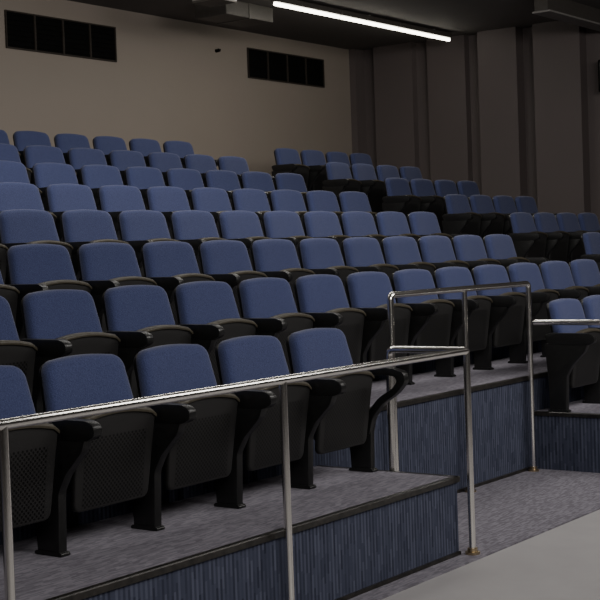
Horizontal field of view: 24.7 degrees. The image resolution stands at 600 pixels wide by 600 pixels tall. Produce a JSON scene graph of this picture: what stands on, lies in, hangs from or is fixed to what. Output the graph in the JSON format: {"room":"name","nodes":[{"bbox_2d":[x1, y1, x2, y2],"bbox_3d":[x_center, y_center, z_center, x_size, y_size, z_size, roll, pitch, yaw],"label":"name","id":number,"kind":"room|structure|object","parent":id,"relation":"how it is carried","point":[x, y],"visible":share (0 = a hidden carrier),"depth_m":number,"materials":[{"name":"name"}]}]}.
{"room":"auditorium","nodes":[
{"label":"auditorium","id":0,"kind":"room"},
{"bbox_2d":[0,0,351,175],"bbox_3d":[-4.831,-0.839,11.697,0.120,4.400,19.410,-1,2,36],"label":"wall","id":1,"kind":"structure","parent":0,"point":[168,81],"depth_m":16.16,"materials":[{"name":"beige paint"}]},
{"bbox_2d":[4,10,116,61],"bbox_3d":[-2.542,-2.821,14.722,0.020,0.390,1.620,-1,2,36],"label":"air vent","id":2,"kind":"object","parent":1,"relation":"in","point":[23,31],"visible":1,"depth_m":14.68,"materials":[{"name":"black metal"}]},
{"bbox_2d":[247,47,324,87],"bbox_3d":[-0.167,-3.031,17.959,0.020,0.380,1.660,-1,2,36],"label":"air vent","id":3,"kind":"object","parent":1,"relation":"in","point":[261,64],"visible":1,"depth_m":17.92,"materials":[{"name":"black metal"}]},
{"bbox_2d":[349,49,366,153],"bbox_3d":[0.864,-1.351,19.272,0.100,4.300,0.230,-1,2,36],"label":"pilaster","id":4,"kind":"object","parent":1,"relation":"attached to","point":[356,56],"visible":0.36,"depth_m":19.15,"materials":[{"name":"brown paint"}]},
{"bbox_2d":[68,0,599,49],"bbox_3d":[1.082,-3.147,7.218,14.950,0.100,19.410,-1,2,36],"label":"ceiling","id":5,"kind":"structure","parent":0,"point":[456,17],"depth_m":16.59,"materials":[{"name":"black paint"}]},
{"bbox_2d":[195,1,272,26],"bbox_3d":[-0.740,-3.227,15.467,0.466,0.178,0.850,-1,2,36],"label":"duct","id":6,"kind":"object","parent":5,"relation":"attached to","point":[239,14],"visible":0.96,"depth_m":15.30,"materials":[{"name":"metal"}]},
{"bbox_2d":[271,0,451,40],"bbox_3d":[0.834,-3.343,16.386,0.080,0.120,3.780,-1,2,36],"label":"fluorescent light","id":7,"kind":"object","parent":5,"relation":"hanging from","point":[290,4],"visible":1,"depth_m":16.19,"materials":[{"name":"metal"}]},
{"bbox_2d":[532,0,599,30],"bbox_3d":[3.301,-3.386,16.249,0.220,0.200,2.000,-1,2,36],"label":"ceiling beam","id":8,"kind":"structure","parent":5,"relation":"attached to","point":[571,12],"depth_m":15.93,"materials":[{"name":"paint"}]},
{"bbox_2d":[364,27,599,223],"bbox_3d":[6.873,-1.370,15.078,14.750,4.400,0.120,-1,2,36],"label":"wall","id":9,"kind":"structure","parent":0,"point":[592,36],"depth_m":18.21,"materials":[{"name":"brown paint"}]},
{"bbox_2d":[373,42,419,171],"bbox_3d":[1.372,-1.359,18.967,0.620,4.300,0.120,-1,2,36],"label":"pilaster","id":10,"kind":"object","parent":9,"relation":"attached to","point":[395,71],"visible":0.36,"depth_m":18.84,"materials":[{"name":"brown paint"}]},
{"bbox_2d":[426,35,472,183],"bbox_3d":[2.049,-1.365,18.470,0.580,4.300,0.120,-1,2,36],"label":"wall panel","id":11,"kind":"object","parent":9,"relation":"attached to","point":[448,75],"visible":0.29,"depth_m":18.36,"materials":[{"name":"brown paint"}]},
{"bbox_2d":[477,27,527,198],"bbox_3d":[2.679,-1.370,17.958,0.560,4.300,0.200,-1,2,36],"label":"wall panel","id":12,"kind":"object","parent":9,"relation":"attached to","point":[500,51],"visible":0.5,"depth_m":17.82,"materials":[{"name":"brown paint"}]},
{"bbox_2d":[532,21,590,214],"bbox_3d":[3.355,-1.377,17.461,0.640,4.300,0.200,-1,2,36],"label":"wall panel","id":13,"kind":"object","parent":9,"relation":"attached to","point":[559,47],"visible":0.5,"depth_m":17.32,"materials":[{"name":"brown paint"}]},
{"bbox_2d":[382,510,599,599],"bbox_3d":[1.238,1.247,7.369,14.750,0.100,19.210,-1,2,36],"label":"floor","id":14,"kind":"structure","parent":0,"point":[562,562],"depth_m":6.25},
{"bbox_2d":[0,465,460,599],"bbox_3d":[-1.080,1.173,4.811,0.835,0.388,5.157,-1,2,36],"label":"platform","id":15,"kind":"object","parent":14,"relation":"on","point":[355,533],"visible":1,"depth_m":5.67,"materials":[{"name":"carpet"}]},
{"bbox_2d":[0,365,59,531],"bbox_3d":[-1.065,0.608,4.894,0.402,0.733,0.546,-1,2,36],"label":"chair","id":16,"kind":"object","parent":15,"relation":"on","point":[32,449],"visible":0.82,"depth_m":5.01,"materials":[{"name":"black plastic"}]},
{"bbox_2d":[35,354,156,556],"bbox_3d":[-0.752,0.582,5.321,0.402,0.733,0.546,-1,2,36],"label":"chair","id":17,"kind":"object","parent":15,"relation":"on","point":[102,460],"visible":0.84,"depth_m":5.28,"materials":[{"name":"black plastic"}]},
{"bbox_2d":[131,344,239,530],"bbox_3d":[-0.439,0.556,5.748,0.402,0.733,0.546,-1,2,36],"label":"chair","id":18,"kind":"object","parent":15,"relation":"on","point":[193,440],"visible":0.87,"depth_m":5.71,"materials":[{"name":"black plastic"}]},
{"bbox_2d":[214,335,311,508],"bbox_3d":[-0.126,0.531,6.175,0.402,0.733,0.546,-1,2,36],"label":"chair","id":19,"kind":"object","parent":15,"relation":"on","point":[257,436],"visible":0.8,"depth_m":6.12,"materials":[{"name":"blue fabric"}]},
{"bbox_2d":[286,328,408,488],"bbox_3d":[0.207,0.503,6.619,0.403,0.733,0.582,-1,2,36],"label":"chair","id":20,"kind":"object","parent":15,"relation":"on","point":[339,416],"visible":0.84,"depth_m":6.61,"materials":[{"name":"black plastic"}]},
{"bbox_2d":[0,352,583,544],"bbox_3d":[1.179,0.818,9.318,0.844,0.627,15.120,-1,2,36],"label":"platform","id":21,"kind":"object","parent":14,"relation":"on","point":[431,410],"visible":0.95,"depth_m":8.34,"materials":[{"name":"carpet"}]},
{"bbox_2d":[0,296,37,396],"bbox_3d":[-1.348,0.342,5.947,0.402,0.733,0.546,-1,2,36],"label":"chair","id":22,"kind":"object","parent":21,"relation":"on","point":[15,352],"visible":0.62,"depth_m":6.09,"materials":[{"name":"blue fabric"}]},
{"bbox_2d":[19,289,120,412],"bbox_3d":[-1.035,0.317,6.373,0.402,0.733,0.546,-1,2,36],"label":"chair","id":23,"kind":"object","parent":21,"relation":"on","point":[60,323],"visible":0.59,"depth_m":6.36,"materials":[{"name":"blue fabric"}]},
{"bbox_2d":[102,285,192,397],"bbox_3d":[-0.722,0.291,6.800,0.402,0.733,0.546,-1,2,36],"label":"chair","id":24,"kind":"object","parent":21,"relation":"on","point":[141,317],"visible":0.56,"depth_m":6.77,"materials":[{"name":"blue fabric"}]},
{"bbox_2d":[173,281,257,384],"bbox_3d":[-0.409,0.265,7.227,0.402,0.733,0.546,-1,2,36],"label":"chair","id":25,"kind":"object","parent":21,"relation":"on","point":[209,309],"visible":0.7,"depth_m":7.20,"materials":[{"name":"blue fabric"}]},
{"bbox_2d":[237,277,314,373],"bbox_3d":[-0.096,0.239,7.654,0.402,0.733,0.546,-1,2,36],"label":"chair","id":26,"kind":"object","parent":21,"relation":"on","point":[269,302],"visible":0.57,"depth_m":7.64,"materials":[{"name":"blue fabric"}]},
{"bbox_2d":[294,274,365,363],"bbox_3d":[0.218,0.213,8.081,0.402,0.733,0.546,-1,2,36],"label":"chair","id":27,"kind":"object","parent":21,"relation":"on","point":[323,297],"visible":0.62,"depth_m":8.11,"materials":[{"name":"blue fabric"}]},
{"bbox_2d":[345,271,412,362],"bbox_3d":[0.531,0.188,8.507,0.402,0.733,0.546,-1,2,36],"label":"chair","id":28,"kind":"object","parent":21,"relation":"on","point":[368,291],"visible":0.7,"depth_m":8.46,"materials":[{"name":"blue fabric"}]},
{"bbox_2d":[391,269,453,384],"bbox_3d":[0.844,0.162,8.934,0.402,0.733,0.546,-1,2,36],"label":"chair","id":29,"kind":"object","parent":21,"relation":"on","point":[431,316],"visible":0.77,"depth_m":8.89,"materials":[{"name":"blue fabric"}]},
{"bbox_2d":[433,267,492,376],"bbox_3d":[1.157,0.136,9.361,0.402,0.733,0.546,-1,2,36],"label":"chair","id":30,"kind":"object","parent":21,"relation":"on","point":[478,306],"visible":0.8,"depth_m":9.32,"materials":[{"name":"black plastic"}]},
{"bbox_2d":[471,264,525,369],"bbox_3d":[1.470,0.110,9.788,0.402,0.733,0.546,-1,2,36],"label":"chair","id":31,"kind":"object","parent":21,"relation":"on","point":[507,311],"visible":0.86,"depth_m":9.72,"materials":[{"name":"black plastic"}]},
{"bbox_2d":[506,262,559,362],"bbox_3d":[1.784,0.085,10.214,0.402,0.733,0.546,-1,2,36],"label":"chair","id":32,"kind":"object","parent":21,"relation":"on","point":[530,272],"visible":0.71,"depth_m":10.14,"materials":[{"name":"blue fabric"}]},
{"bbox_2d":[539,261,588,356],"bbox_3d":[2.097,0.059,10.641,0.402,0.733,0.546,-1,2,36],"label":"chair","id":33,"kind":"object","parent":21,"relation":"on","point":[556,275],"visible":0.48,"depth_m":10.60,"materials":[{"name":"blue fabric"}]},
{"bbox_2d":[568,259,599,295],"bbox_3d":[2.428,0.032,11.087,0.394,0.733,0.577,-1,2,36],"label":"chair","id":34,"kind":"object","parent":21,"relation":"on","point":[585,273],"visible":0.39,"depth_m":11.04,"materials":[{"name":"blue fabric"}]},
{"bbox_2d":[43,334,541,411],"bbox_3d":[0.491,0.709,9.816,0.844,0.860,15.120,-1,2,36],"label":"platform","id":35,"kind":"object","parent":14,"relation":"on","point":[499,352],"visible":0.02,"depth_m":10.06,"materials":[{"name":"carpet"}]},
{"bbox_2d":[0,271,19,324],"bbox_3d":[-1.641,0.084,6.986,0.402,0.733,0.546,-1,2,36],"label":"chair","id":36,"kind":"object","parent":35,"relation":"on","point":[10,293],"visible":0.49,"depth_m":7.12,"materials":[{"name":"black plastic"}]},
{"bbox_2d":[4,244,91,338],"bbox_3d":[-1.327,0.058,7.413,0.402,0.733,0.546,-1,2,36],"label":"chair","id":37,"kind":"object","parent":35,"relation":"on","point":[31,268],"visible":0.41,"depth_m":7.41,"materials":[{"name":"blue fabric"}]},
{"bbox_2d":[77,242,156,330],"bbox_3d":[-1.014,0.032,7.840,0.402,0.733,0.546,-1,2,36],"label":"chair","id":38,"kind":"object","parent":35,"relation":"on","point":[104,266],"visible":0.43,"depth_m":7.82,"materials":[{"name":"blue fabric"}]},
{"bbox_2d":[141,241,214,323],"bbox_3d":[-0.701,0.006,8.267,0.402,0.733,0.546,-1,2,36],"label":"chair","id":39,"kind":"object","parent":35,"relation":"on","point":[170,264],"visible":0.43,"depth_m":8.25,"materials":[{"name":"blue fabric"}]},
{"bbox_2d":[198,240,266,317],"bbox_3d":[-0.388,-0.020,8.693,0.402,0.733,0.546,-1,2,36],"label":"chair","id":40,"kind":"object","parent":35,"relation":"on","point":[228,261],"visible":0.5,"depth_m":8.68,"materials":[{"name":"blue fabric"}]},
{"bbox_2d":[250,239,314,312],"bbox_3d":[-0.075,-0.045,9.120,0.402,0.733,0.546,-1,2,36],"label":"chair","id":41,"kind":"object","parent":35,"relation":"on","point":[275,258],"visible":0.48,"depth_m":9.12,"materials":[{"name":"blue fabric"}]},
{"bbox_2d":[298,238,358,303],"bbox_3d":[0.239,-0.071,9.547,0.402,0.733,0.546,-1,2,36],"label":"chair","id":42,"kind":"object","parent":35,"relation":"on","point":[318,255],"visible":0.39,"depth_m":9.55,"materials":[{"name":"blue fabric"}]},
{"bbox_2d":[341,237,398,289],"bbox_3d":[0.552,-0.097,9.974,0.402,0.733,0.546,-1,2,36],"label":"chair","id":43,"kind":"object","parent":35,"relation":"on","point":[364,254],"visible":0.39,"depth_m":9.98,"materials":[{"name":"blue fabric"}]},
{"bbox_2d":[381,236,435,277],"bbox_3d":[0.865,-0.123,10.400,0.402,0.733,0.546,-1,2,36],"label":"chair","id":44,"kind":"object","parent":35,"relation":"on","point":[402,252],"visible":0.45,"depth_m":10.40,"materials":[{"name":"blue fabric"}]},
{"bbox_2d":[418,235,469,280],"bbox_3d":[1.178,-0.148,10.827,0.402,0.733,0.546,-1,2,36],"label":"chair","id":45,"kind":"object","parent":35,"relation":"on","point":[437,250],"visible":0.38,"depth_m":10.82,"materials":[{"name":"blue fabric"}]},
{"bbox_2d":[451,235,500,271],"bbox_3d":[1.491,-0.174,11.254,0.402,0.733,0.546,-1,2,36],"label":"chair","id":46,"kind":"object","parent":35,"relation":"on","point":[470,249],"visible":0.41,"depth_m":11.24,"materials":[{"name":"blue fabric"}]},
{"bbox_2d":[483,234,548,268],"bbox_3d":[1.822,-0.201,11.700,0.394,0.733,0.577,-1,2,36],"label":"chair","id":47,"kind":"object","parent":35,"relation":"on","point":[500,247],"visible":0.38,"depth_m":11.69,"materials":[{"name":"blue fabric"}]},
{"bbox_2d":[580,232,599,271],"bbox_3d":[2.958,-0.295,13.253,0.402,0.733,0.546,-1,2,36],"label":"chair","id":48,"kind":"object","parent":35,"relation":"on","point":[590,241],"visible":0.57,"depth_m":13.17,"materials":[{"name":"blue fabric"}]},
{"bbox_2d":[348,469,599,599],"bbox_3d":[1.909,1.121,8.788,0.946,0.008,15.100,-1,2,36],"label":"carpet","id":49,"kind":"object","parent":14,"relation":"on","point":[512,510],"visible":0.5,"depth_m":7.65,"materials":[{"name":"grey carpet"}]},
{"bbox_2d":[0,346,479,599],"bbox_3d":[-0.789,0.847,4.801,0.507,1.003,4.917,-1,2,36],"label":"handrail","id":50,"kind":"object","parent":49,"relation":"on","point":[430,352],"visible":0.96,"depth_m":5.42,"materials":[{"name":"silver metal"}]},
{"bbox_2d":[387,281,538,492],"bbox_3d":[1.017,0.539,8.312,0.071,1.250,1.746,-1,2,36],"label":"handrail","id":51,"kind":"object","parent":49,"relation":"on","point":[463,289],"visible":0.75,"depth_m":8.32,"materials":[{"name":"silver metal"}]},
{"bbox_2d":[535,399,599,472],"bbox_3d":[4.121,0.745,11.897,0.835,0.388,7.542,-1,2,36],"label":"platform","id":52,"kind":"object","parent":14,"relation":"on","point":[570,441],"visible":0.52,"depth_m":8.99,"materials":[{"name":"carpet"}]},
{"bbox_2d":[545,298,599,412],"bbox_3d":[1.890,0.356,9.158,0.402,0.733,0.546,-1,2,36],"label":"chair","id":53,"kind":"object","parent":52,"relation":"on","point":[572,352],"visible":0.98,"depth_m":9.02,"materials":[{"name":"black plastic"}]},
{"bbox_2d":[580,295,599,403],"bbox_3d":[2.203,0.331,9.585,0.402,0.733,0.546,-1,2,36],"label":"chair","id":54,"kind":"object","parent":52,"relation":"on","point":[590,304],"visible":0.51,"depth_m":9.48,"materials":[{"name":"blue fabric"}]},
{"bbox_3d":[-0.197,0.600,10.314,0.844,1.093,15.120,-1,2,36],"label":"platform","id":55,"kind":"object","parent":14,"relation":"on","visible":0},
{"bbox_2d":[0,209,72,283],"bbox_3d":[-1.607,-0.202,8.470,0.402,0.733,0.546,-1,2,36],"label":"chair","id":56,"kind":"object","parent":55,"relation":"on","point":[17,226],"visible":0.38,"depth_m":8.49,"materials":[{"name":"blue fabric"}]},
{"bbox_2d":[60,209,130,280],"bbox_3d":[-1.293,-0.227,8.897,0.402,0.733,0.546,-1,2,36],"label":"chair","id":57,"kind":"object","parent":55,"relation":"on","point":[83,226],"visible":0.29,"depth_m":8.89,"materials":[{"name":"blue fabric"}]},
{"bbox_2d":[118,210,180,276],"bbox_3d":[-0.980,-0.253,9.324,0.402,0.733,0.546,-1,2,36],"label":"chair","id":58,"kind":"object","parent":55,"relation":"on","point":[138,228],"visible":0.38,"depth_m":9.31,"materials":[{"name":"blue fabric"}]},
{"bbox_2d":[170,210,226,273],"bbox_3d":[-0.667,-0.279,9.751,0.402,0.733,0.546,-1,2,36],"label":"chair","id":59,"kind":"object","parent":55,"relation":"on","point":[193,227],"visible":0.42,"depth_m":9.74,"materials":[{"name":"blue fabric"}]},
{"bbox_2d":[218,210,271,270],"bbox_3d":[-0.354,-0.305,10.177,0.402,0.733,0.546,-1,2,36],"label":"chair","id":60,"kind":"object","parent":55,"relation":"on","point":[238,225],"visible":0.34,"depth_m":10.17,"materials":[{"name":"blue fabric"}]},
{"bbox_2d":[262,211,312,267],"bbox_3d":[-0.041,-0.330,10.604,0.402,0.733,0.546,-1,2,36],"label":"chair","id":61,"kind":"object","parent":55,"relation":"on","point":[287,225],"visible":0.32,"depth_m":10.60,"materials":[{"name":"blue fabric"}]},
{"bbox_2d":[302,211,351,263],"bbox_3d":[0.273,-0.356,11.031,0.402,0.733,0.546,-1,2,36],"label":"chair","id":62,"kind":"object","parent":55,"relation":"on","point":[317,224],"visible":0.3,"depth_m":11.04,"materials":[{"name":"blue fabric"}]},
{"bbox_2d":[340,211,386,254],"bbox_3d":[0.586,-0.382,11.458,0.402,0.733,0.546,-1,2,36],"label":"chair","id":63,"kind":"object","parent":55,"relation":"on","point":[353,223],"visible":0.32,"depth_m":11.47,"materials":[{"name":"blue fabric"}]},
{"bbox_2d":[375,211,420,248],"bbox_3d":[0.899,-0.408,11.884,0.402,0.733,0.546,-1,2,36],"label":"chair","id":64,"kind":"object","parent":55,"relation":"on","point":[388,223],"visible":0.33,"depth_m":11.90,"materials":[{"name":"blue fabric"}]},
{"bbox_2d":[407,212,468,243],"bbox_3d":[1.230,-0.435,12.330,0.394,0.733,0.577,-1,2,36],"label":"chair","id":65,"kind":"object","parent":55,"relation":"on","point":[422,224],"visible":0.23,"depth_m":12.33,"materials":[{"name":"blue fabric"}]},
{"bbox_2d":[508,212,547,257],"bbox_3d":[2.356,-0.528,13.869,0.402,0.733,0.546,-1,2,36],"label":"chair","id":66,"kind":"object","parent":55,"relation":"on","point":[528,242],"visible":0.75,"depth_m":13.79,"materials":[{"name":"black plastic"}]},
{"bbox_2d":[533,212,569,261],"bbox_3d":[2.669,-0.553,14.296,0.402,0.733,0.546,-1,2,36],"label":"chair","id":67,"kind":"object","parent":55,"relation":"on","point":[557,242],"visible":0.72,"depth_m":14.26,"materials":[{"name":"blue fabric"}]},
{"bbox_2d":[555,212,587,263],"bbox_3d":[2.982,-0.579,14.723,0.402,0.733,0.546,-1,2,36],"label":"chair","id":68,"kind":"object","parent":55,"relation":"on","point":[567,222],"visible":0.53,"depth_m":14.65,"materials":[{"name":"black plastic"}]},
{"bbox_2d":[576,213,599,232],"bbox_3d":[3.313,-0.606,15.169,0.394,0.733,0.577,-1,2,36],"label":"chair","id":69,"kind":"object","parent":55,"relation":"on","point":[589,222],"visible":0.28,"depth_m":15.15,"materials":[{"name":"blue fabric"}]},
{"bbox_3d":[-0.885,0.491,10.813,0.844,1.325,15.120,-1,2,36],"label":"platform","id":70,"kind":"object","parent":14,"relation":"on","visible":0},
{"bbox_2d":[0,182,56,243],"bbox_3d":[-1.896,-0.459,9.514,0.402,0.733,0.546,-1,2,36],"label":"chair","id":71,"kind":"object","parent":70,"relation":"on","point":[13,195],"visible":0.21,"depth_m":9.59,"materials":[{"name":"blue fabric"}]},
{"bbox_2d":[45,184,96,241],"bbox_3d":[-1.583,-0.485,9.941,0.402,0.733,0.546,-1,2,36],"label":"chair","id":72,"kind":"object","parent":70,"relation":"on","point":[61,198],"visible":0.2,"depth_m":9.94,"materials":[{"name":"blue fabric"}]},
{"bbox_2d":[98,185,145,239],"bbox_3d":[-1.269,-0.511,10.367,0.402,0.733,0.546,-1,2,36],"label":"chair","id":73,"kind":"object","parent":70,"relation":"on","point":[113,199],"visible":0.27,"depth_m":10.37,"materials":[{"name":"blue fabric"}]},
{"bbox_2d":[146,186,190,238],"bbox_3d":[-0.956,-0.537,10.794,0.402,0.733,0.546,-1,2,36],"label":"chair","id":74,"kind":"object","parent":70,"relation":"on","point":[166,200],"visible":0.37,"depth_m":10.80,"materials":[{"name":"blue fabric"}]},
{"bbox_2d":[190,187,231,237],"bbox_3d":[-0.643,-0.562,11.221,0.402,0.733,0.546,-1,2,36],"label":"chair","id":75,"kind":"object","parent":70,"relation":"on","point":[215,201],"visible":0.3,"depth_m":11.23,"materials":[{"name":"blue fabric"}]},
{"bbox_2d":[231,188,270,236],"bbox_3d":[-0.330,-0.588,11.648,0.402,0.733,0.546,-1,2,36],"label":"chair","id":76,"kind":"object","parent":70,"relation":"on","point":[246,199],"visible":0.37,"depth_m":11.65,"materials":[{"name":"blue fabric"}]},
{"bbox_2d":[269,189,306,235],"bbox_3d":[-0.017,-0.614,12.075,0.402,0.733,0.546,-1,2,36],"label":"chair","id":77,"kind":"object","parent":70,"relation":"on","point":[284,199],"visible":0.35,"depth_m":12.08,"materials":[{"name":"blue fabric"}]},
{"bbox_2d":[305,190,343,232],"bbox_3d":[0.297,-0.640,12.501,0.402,0.733,0.546,-1,2,36],"label":"chair","id":78,"kind":"object","parent":70,"relation":"on","point":[318,200],"visible":0.28,"depth_m":12.52,"materials":[{"name":"blue fabric"}]},
{"bbox_2d":[338,191,376,228],"bbox_3d":[0.628,-0.667,12.947,0.394,0.733,0.577,-1,2,36],"label":"chair","id":79,"kind":"object","parent":70,"relation":"on","point":[348,200],"visible":0.21,"depth_m":12.95,"materials":[{"name":"blue fabric"}]},
{"bbox_2d":[442,194,481,235],"bbox_3d":[1.767,-0.761,14.505,0.402,0.733,0.546,-1,2,36],"label":"chair","id":80,"kind":"object","parent":70,"relation":"on","point":[459,218],"visible":0.77,"depth_m":14.42,"materials":[{"name":"black plastic"}]},
{"bbox_2d":[468,195,504,239],"bbox_3d":[2.080,-0.787,14.931,0.402,0.733,0.546,-1,2,36],"label":"chair","id":81,"kind":"object","parent":70,"relation":"on","point":[492,222],"visible":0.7,"depth_m":14.89,"materials":[{"name":"blue fabric"}]},
{"bbox_2d":[492,195,516,234],"bbox_3d":[2.393,-0.812,15.358,0.402,0.733,0.546,-1,2,36],"label":"chair","id":82,"kind":"object","parent":70,"relation":"on","point":[505,205],"visible":0.34,"depth_m":15.30,"materials":[{"name":"blue fabric"}]},
{"bbox_3d":[-1.573,0.382,11.311,0.844,1.556,15.120,-1,2,36],"label":"platform","id":83,"kind":"object","parent":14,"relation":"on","visible":0},
{"bbox_2d":[0,160,41,195],"bbox_3d":[-2.194,-0.716,10.545,0.402,0.733,0.546,-1,2,36],"label":"chair","id":84,"kind":"object","parent":83,"relation":"on","point":[10,171],"visible":0.25,"depth_m":10.66,"materials":[{"name":"blue fabric"}]},
{"bbox_2d":[32,163,77,211],"bbox_3d":[-1.881,-0.742,10.972,0.402,0.733,0.546,-1,2,36],"label":"chair","id":85,"kind":"object","parent":83,"relation":"on","point":[44,174],"visible":0.29,"depth_m":10.97,"materials":[{"name":"blue fabric"}]},
{"bbox_2d":[80,165,122,209],"bbox_3d":[-1.567,-0.767,11.399,0.402,0.733,0.546,-1,2,36],"label":"chair","id":86,"kind":"object","parent":83,"relation":"on","point":[94,177],"visible":0.24,"depth_m":11.40,"materials":[{"name":"blue fabric"}]},
{"bbox_2d":[124,166,164,209],"bbox_3d":[-1.254,-0.793,11.826,0.402,0.733,0.546,-1,2,36],"label":"chair","id":87,"kind":"object","parent":83,"relation":"on","point":[143,178],"visible":0.24,"depth_m":11.83,"materials":[{"name":"blue fabric"}]},
{"bbox_2d":[166,168,203,209],"bbox_3d":[-0.941,-0.819,12.252,0.402,0.733,0.546,-1,2,36],"label":"chair","id":88,"kind":"object","parent":83,"relation":"on","point":[186,179],"visible":0.24,"depth_m":12.27,"materials":[{"name":"blue fabric"}]},
{"bbox_2d":[204,170,240,210],"bbox_3d":[-0.628,-0.845,12.679,0.402,0.733,0.546,-1,2,36],"label":"chair","id":89,"kind":"object","parent":83,"relation":"on","point":[226,180],"visible":0.28,"depth_m":12.70,"materials":[{"name":"blue fabric"}]},
{"bbox_2d":[240,171,274,210],"bbox_3d":[-0.315,-0.871,13.106,0.402,0.733,0.546,-1,2,36],"label":"chair","id":90,"kind":"object","parent":83,"relation":"on","point":[263,181],"visible":0.22,"depth_m":13.13,"materials":[{"name":"blue fabric"}]},
{"bbox_2d":[274,173,306,209],"bbox_3d":[0.016,-0.898,13.552,0.394,0.733,0.577,-1,2,36],"label":"chair","id":91,"kind":"object","parent":83,"relation":"on","point":[289,181],"visible":0.19,"depth_m":13.55,"materials":[{"name":"blue fabric"}]},
{"bbox_2d":[382,177,421,225],"bbox_3d":[1.176,-0.993,15.137,0.402,0.733,0.546,-1,2,36],"label":"chair","id":92,"kind":"object","parent":83,"relation":"on","point":[399,197],"visible":0.68,"depth_m":15.07,"materials":[{"name":"blue fabric"}]},
{"bbox_2d":[409,179,443,228],"bbox_3d":[1.489,-1.019,15.564,0.402,0.733,0.546,-1,2,36],"label":"chair","id":93,"kind":"object","parent":83,"relation":"on","point":[422,188],"visible":0.62,"depth_m":15.56,"materials":[{"name":"blue fabric"}]},
{"bbox_2d":[433,180,457,232],"bbox_3d":[1.802,-1.045,15.991,0.402,0.733,0.546,-1,2,36],"label":"chair","id":94,"kind":"object","parent":83,"relation":"on","point":[442,188],"visible":0.27,"depth_m":15.97,"materials":[{"name":"blue fabric"}]},
{"bbox_3d":[-2.261,0.274,11.810,0.844,1.787,15.120,-1,2,36],"label":"platform","id":95,"kind":"object","parent":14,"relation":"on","visible":0},
{"bbox_2d":[23,145,76,183],"bbox_3d":[-2.162,-0.999,12.026,0.402,0.733,0.546,-1,2,36],"label":"chair","id":96,"kind":"object","parent":95,"relation":"on","point":[34,154],"visible":0.23,"depth_m":12.04,"materials":[{"name":"blue fabric"}]},
{"bbox_2d":[68,148,106,184],"bbox_3d":[-1.849,-1.025,12.453,0.402,0.733,0.546,-1,2,36],"label":"chair","id":97,"kind":"object","parent":95,"relation":"on","point":[77,157],"visible":0.24,"depth_m":12.45,"materials":[{"name":"blue fabric"}]},
{"bbox_2d":[109,150,145,184],"bbox_3d":[-1.536,-1.050,12.880,0.402,0.733,0.546,-1,2,36],"label":"chair","id":98,"kind":"object","parent":95,"relation":"on","point":[121,159],"visible":0.26,"depth_m":12.88,"materials":[{"name":"blue fabric"}]},
{"bbox_2d":[147,152,182,185],"bbox_3d":[-1.222,-1.076,13.307,0.402,0.733,0.546,-1,2,36],"label":"chair","id":99,"kind":"object","parent":95,"relation":"on","point":[164,161],"visible":0.25,"depth_m":13.31,"materials":[{"name":"blue fabric"}]},
{"bbox_2d":[183,154,216,186],"bbox_3d":[-0.909,-1.102,13.733,0.402,0.733,0.546,-1,2,36],"label":"chair","id":100,"kind":"object","parent":95,"relation":"on","point":[202,163],"visible":0.26,"depth_m":13.75,"materials":[{"name":"blue fabric"}]},
{"bbox_2d":[217,156,273,188],"bbox_3d":[-0.578,-1.129,14.179,0.394,0.733,0.577,-1,2,36],"label":"chair","id":101,"kind":"object","parent":95,"relation":"on","point":[238,165],"visible":0.2,"depth_m":14.19,"materials":[{"name":"blue fabric"}]},
{"bbox_2d":[322,162,361,211],"bbox_3d":[0.533,-1.221,15.699,0.402,0.733,0.546,-1,2,36],"label":"chair","id":102,"kind":"object","parent":95,"relation":"on","point":[338,174],"visible":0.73,"depth_m":15.63,"materials":[{"name":"blue fabric"}]},
{"bbox_2d":[351,164,384,212],"bbox_3d":[0.846,-1.246,16.126,0.402,0.733,0.546,-1,2,36],"label":"chair","id":103,"kind":"object","parent":95,"relation":"on","point":[373,188],"visible":0.64,"depth_m":16.13,"materials":[{"name":"blue fabric"}]},
{"bbox_3d":[-3.215,0.169,12.503,1.503,2.017,15.120,-1,2,36],"label":"platform","id":104,"kind":"object","parent":14,"relation":"on","visible":0},
{"bbox_2d":[13,131,50,166],"bbox_3d":[-2.468,-1.254,13.047,0.402,0.733,0.546,-1,2,36],"label":"chair","id":105,"kind":"object","parent":104,"relation":"on","point":[21,139],"visible":0.26,"depth_m":13.04,"materials":[{"name":"blue fabric"}]},
{"bbox_2d":[54,133,89,163],"bbox_3d":[-2.155,-1.279,13.473,0.402,0.733,0.546,-1,2,36],"label":"chair","id":106,"kind":"object","parent":104,"relation":"on","point":[65,142],"visible":0.21,"depth_m":13.47,"materials":[{"name":"blue fabric"}]},
{"bbox_2d":[92,136,126,165],"bbox_3d":[-1.842,-1.305,13.900,0.402,0.733,0.546,-1,2,36],"label":"chair","id":107,"kind":"object","parent":104,"relation":"on","point":[106,144],"visible":0.21,"depth_m":13.90,"materials":[{"name":"blue fabric"}]},
{"bbox_2d":[129,138,161,166],"bbox_3d":[-1.529,-1.331,14.327,0.402,0.733,0.546,-1,2,36],"label":"chair","id":108,"kind":"object","parent":104,"relation":"on","point":[145,147],"visible":0.3,"depth_m":14.34,"materials":[{"name":"blue fabric"}]},
{"bbox_2d":[163,141,217,167],"bbox_3d":[-1.198,-1.358,14.773,0.394,0.733,0.577,-1,2,36],"label":"chair","id":109,"kind":"object","parent":104,"relation":"on","point":[181,148],"visible":0.24,"depth_m":14.79,"materials":[{"name":"blue fabric"}]},
{"bbox_2d":[272,148,309,189],"bbox_3d":[-0.057,-1.452,16.332,0.402,0.733,0.546,-1,2,36],"label":"chair","id":110,"kind":"object","parent":104,"relation":"on","point":[287,160],"visible":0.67,"depth_m":16.30,"materials":[{"name":"blue fabric"}]},
{"bbox_2d":[300,150,326,191],"bbox_3d":[0.256,-1.478,16.759,0.402,0.733,0.546,-1,2,36],"label":"chair","id":111,"kind":"object","parent":104,"relation":"on","point":[314,159],"visible":0.62,"depth_m":16.69,"materials":[{"name":"blue fabric"}]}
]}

